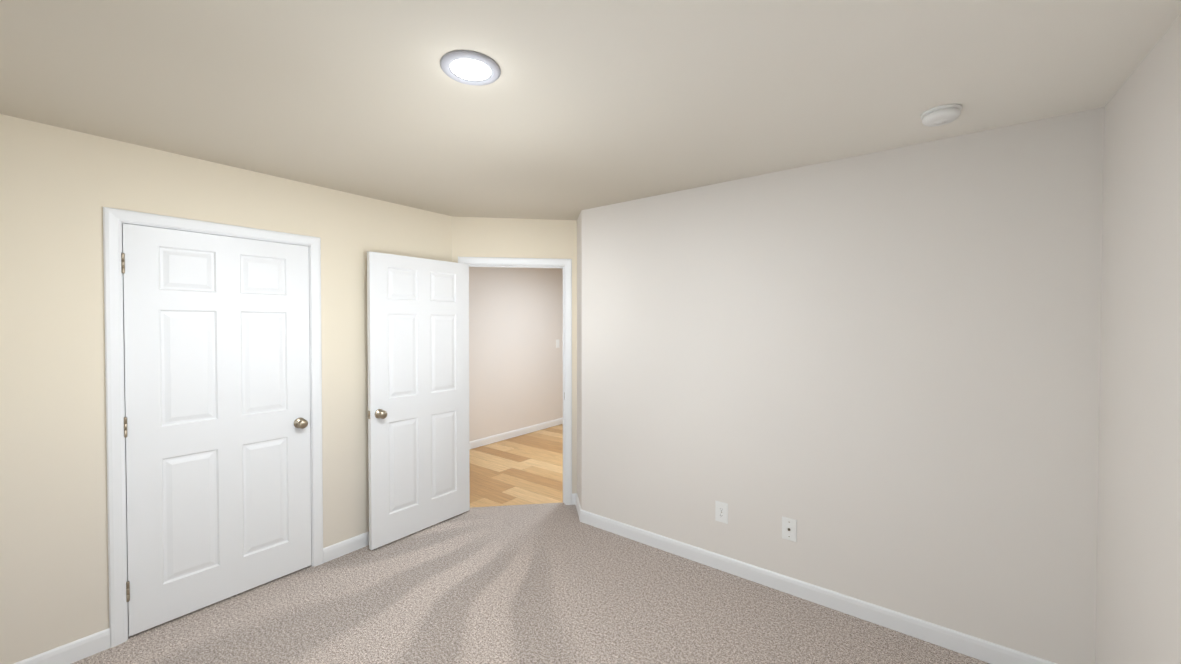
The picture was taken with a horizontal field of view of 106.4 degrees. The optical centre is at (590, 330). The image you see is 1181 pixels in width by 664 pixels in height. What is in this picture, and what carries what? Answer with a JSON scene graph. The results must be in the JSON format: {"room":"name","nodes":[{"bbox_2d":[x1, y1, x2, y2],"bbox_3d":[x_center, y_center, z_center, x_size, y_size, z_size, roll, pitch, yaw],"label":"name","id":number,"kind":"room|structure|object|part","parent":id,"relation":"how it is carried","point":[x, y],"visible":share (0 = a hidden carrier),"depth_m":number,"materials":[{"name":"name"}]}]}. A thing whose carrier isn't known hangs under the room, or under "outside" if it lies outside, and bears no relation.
{"room":"empty bedroom","nodes":[
{"label":"empty bedroom","id":0,"kind":"room"},
{"bbox_2d":[0,114,451,663],"bbox_3d":[-2.142,0.300,2.434,0.115,2.440,3.225,1,1,37],"label":"wall","id":1,"kind":"structure","parent":0,"point":[60,188],"depth_m":2.06,"materials":[{"name":"paint"}]},
{"bbox_2d":[14,531,368,663],"bbox_3d":[-2.063,1.474,2.448,0.014,0.092,3.086,1,1,37],"label":"baseboard","id":2,"kind":"structure","parent":1,"relation":"attached to","point":[81,648],"depth_m":2.07,"materials":[{"name":"white paint"}]},
{"bbox_2d":[103,207,322,647],"bbox_3d":[-2.076,0.486,2.523,0.115,2.065,0.855,1,1,37],"label":"door frame","id":3,"kind":"structure","parent":1,"relation":"attached to","point":[310,377],"depth_m":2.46,"materials":[{"name":"white paint"}]},
{"bbox_2d":[121,223,311,636],"bbox_3d":[-2.044,0.491,2.499,0.171,2.032,0.830,1,1,37],"label":"closet door","id":4,"kind":"structure","parent":1,"relation":"in","point":[217,409],"depth_m":2.43,"materials":[{"name":"white paint"}]},
{"bbox_2d":[452,216,576,492],"bbox_3d":[-0.656,0.281,3.784,1.073,2.440,0.115,0,1,-8],"label":"wall","id":5,"kind":"structure","parent":0,"point":[507,237],"depth_m":3.73,"materials":[{"name":"paint"}]},
{"bbox_2d":[367,251,469,549],"bbox_3d":[-1.254,0.479,3.339,0.171,2.032,0.850,1,1,37],"label":"entry door","id":6,"kind":"structure","parent":5,"relation":"in","point":[418,387],"depth_m":3.27,"materials":[{"name":"white paint"}]},
{"bbox_2d":[458,257,571,504],"bbox_3d":[-0.635,0.447,3.781,0.943,2.109,0.132,0,1,-8],"label":"door frame","id":7,"kind":"structure","parent":5,"relation":"attached to","point":[567,263],"depth_m":3.78,"materials":[{"name":"white paint"}]},
{"bbox_2d":[572,493,576,504],"bbox_3d":[-0.627,1.456,3.740,1.033,0.092,0.014,0,1,-8],"label":"baseboard","id":8,"kind":"structure","parent":5,"relation":"attached to","point":[573,498],"depth_m":3.80,"materials":[{"name":"white paint"}]},
{"bbox_2d":[469,424,562,507],"bbox_3d":[0.034,1.540,3.314,5.300,0.056,7.230,1,1,37],"label":"floor","id":9,"kind":"structure","parent":0,"point":[524,469],"depth_m":4.70,"materials":[{"name":"beige wood"}]},
{"bbox_2d":[469,267,562,441],"bbox_3d":[-1.336,0.252,5.779,0.115,2.440,4.930,1,1,37],"label":"wall","id":10,"kind":"structure","parent":0,"point":[515,353],"depth_m":6.06,"materials":[{"name":"paint"}]},
{"bbox_2d":[469,418,562,449],"bbox_3d":[-1.285,1.427,5.757,0.014,0.092,4.700,1,1,37],"label":"baseboard","id":11,"kind":"structure","parent":10,"relation":"attached to","point":[505,436],"depth_m":6.05,"materials":[{"name":"white paint"}]},
{"bbox_2d":[71,503,989,663],"bbox_3d":[-0.674,1.531,1.850,4.430,0.004,3.810,1,1,37],"label":"floor carpet","id":12,"kind":"object","parent":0,"point":[553,583],"visible":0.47,"depth_m":2.36,"materials":[{"name":"beige carpet"}]},
{"bbox_2d":[577,210,581,508],"bbox_3d":[-0.044,0.282,3.697,0.115,2.440,0.455,0,1,-8],"label":"wall","id":13,"kind":"structure","parent":0,"point":[579,356],"depth_m":3.60,"materials":[{"name":"paint"}]},
{"bbox_2d":[576,494,581,519],"bbox_3d":[-0.100,1.457,3.648,0.014,0.092,0.340,0,1,-8],"label":"baseboard return","id":14,"kind":"object","parent":13,"relation":"attached to","point":[578,506],"visible":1,"depth_m":3.62,"materials":[{"name":"white paint"}]},
{"bbox_2d":[0,0,1180,219],"bbox_3d":[0.034,-0.982,3.278,5.300,0.100,7.230,1,1,37],"label":"ceiling","id":15,"kind":"structure","parent":0,"point":[574,108],"depth_m":1.62,"materials":[{"name":"paint"}]},
{"bbox_2d":[440,50,500,85],"bbox_3d":[-0.414,-0.901,1.530,0.202,0.012,0.202,1,1,37],"label":"recessed light","id":16,"kind":"object","parent":15,"relation":"in","point":[447,59],"depth_m":1.51,"materials":[{"name":"grey plastic"}]},
{"bbox_3d":[-0.414,-0.900,1.530,0.138,0.006,0.138,1,1,37],"label":"ceiling light lens","id":17,"kind":"part","parent":16,"relation":"part of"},
{"bbox_2d":[921,104,961,126],"bbox_3d":[1.463,-0.888,1.845,0.136,0.047,0.136,1,1,37],"label":"smoke detector","id":18,"kind":"object","parent":15,"relation":"attached to","point":[941,115],"visible":1,"depth_m":1.81,"materials":[{"name":"white plastic"}]},
{"bbox_2d":[582,107,1103,663],"bbox_3d":[1.094,0.297,2.653,2.834,2.440,0.115,1,1,37],"label":"wall","id":19,"kind":"structure","parent":0,"point":[876,375],"depth_m":2.28,"materials":[{"name":"paint"}]},
{"bbox_2d":[715,501,727,523],"bbox_3d":[0.827,1.150,2.790,0.080,0.127,0.008,1,1,37],"label":"duplex electrical outlet","id":20,"kind":"object","parent":19,"relation":"attached to","point":[721,511],"visible":1,"depth_m":2.79,"materials":[{"name":"white plastic"}]},
{"bbox_2d":[782,516,796,541],"bbox_3d":[1.143,1.149,2.545,0.080,0.127,0.016,1,1,37],"label":"outlet","id":21,"kind":"object","parent":19,"relation":"attached to","point":[789,528],"visible":1,"depth_m":2.55,"materials":[{"name":"white plastic"}]},
{"bbox_2d":[580,510,1056,663],"bbox_3d":[1.007,1.471,2.655,2.725,0.092,0.014,1,1,37],"label":"baseboard","id":22,"kind":"structure","parent":19,"relation":"attached to","point":[968,645],"depth_m":2.41,"materials":[{"name":"white paint"}]},
{"bbox_2d":[1095,14,1180,663],"bbox_3d":[1.064,0.330,0.364,0.115,2.440,3.800,1,1,37],"label":"wall","id":23,"kind":"structure","parent":0,"point":[1138,601],"depth_m":1.47,"materials":[{"name":"paint"}]}
]}

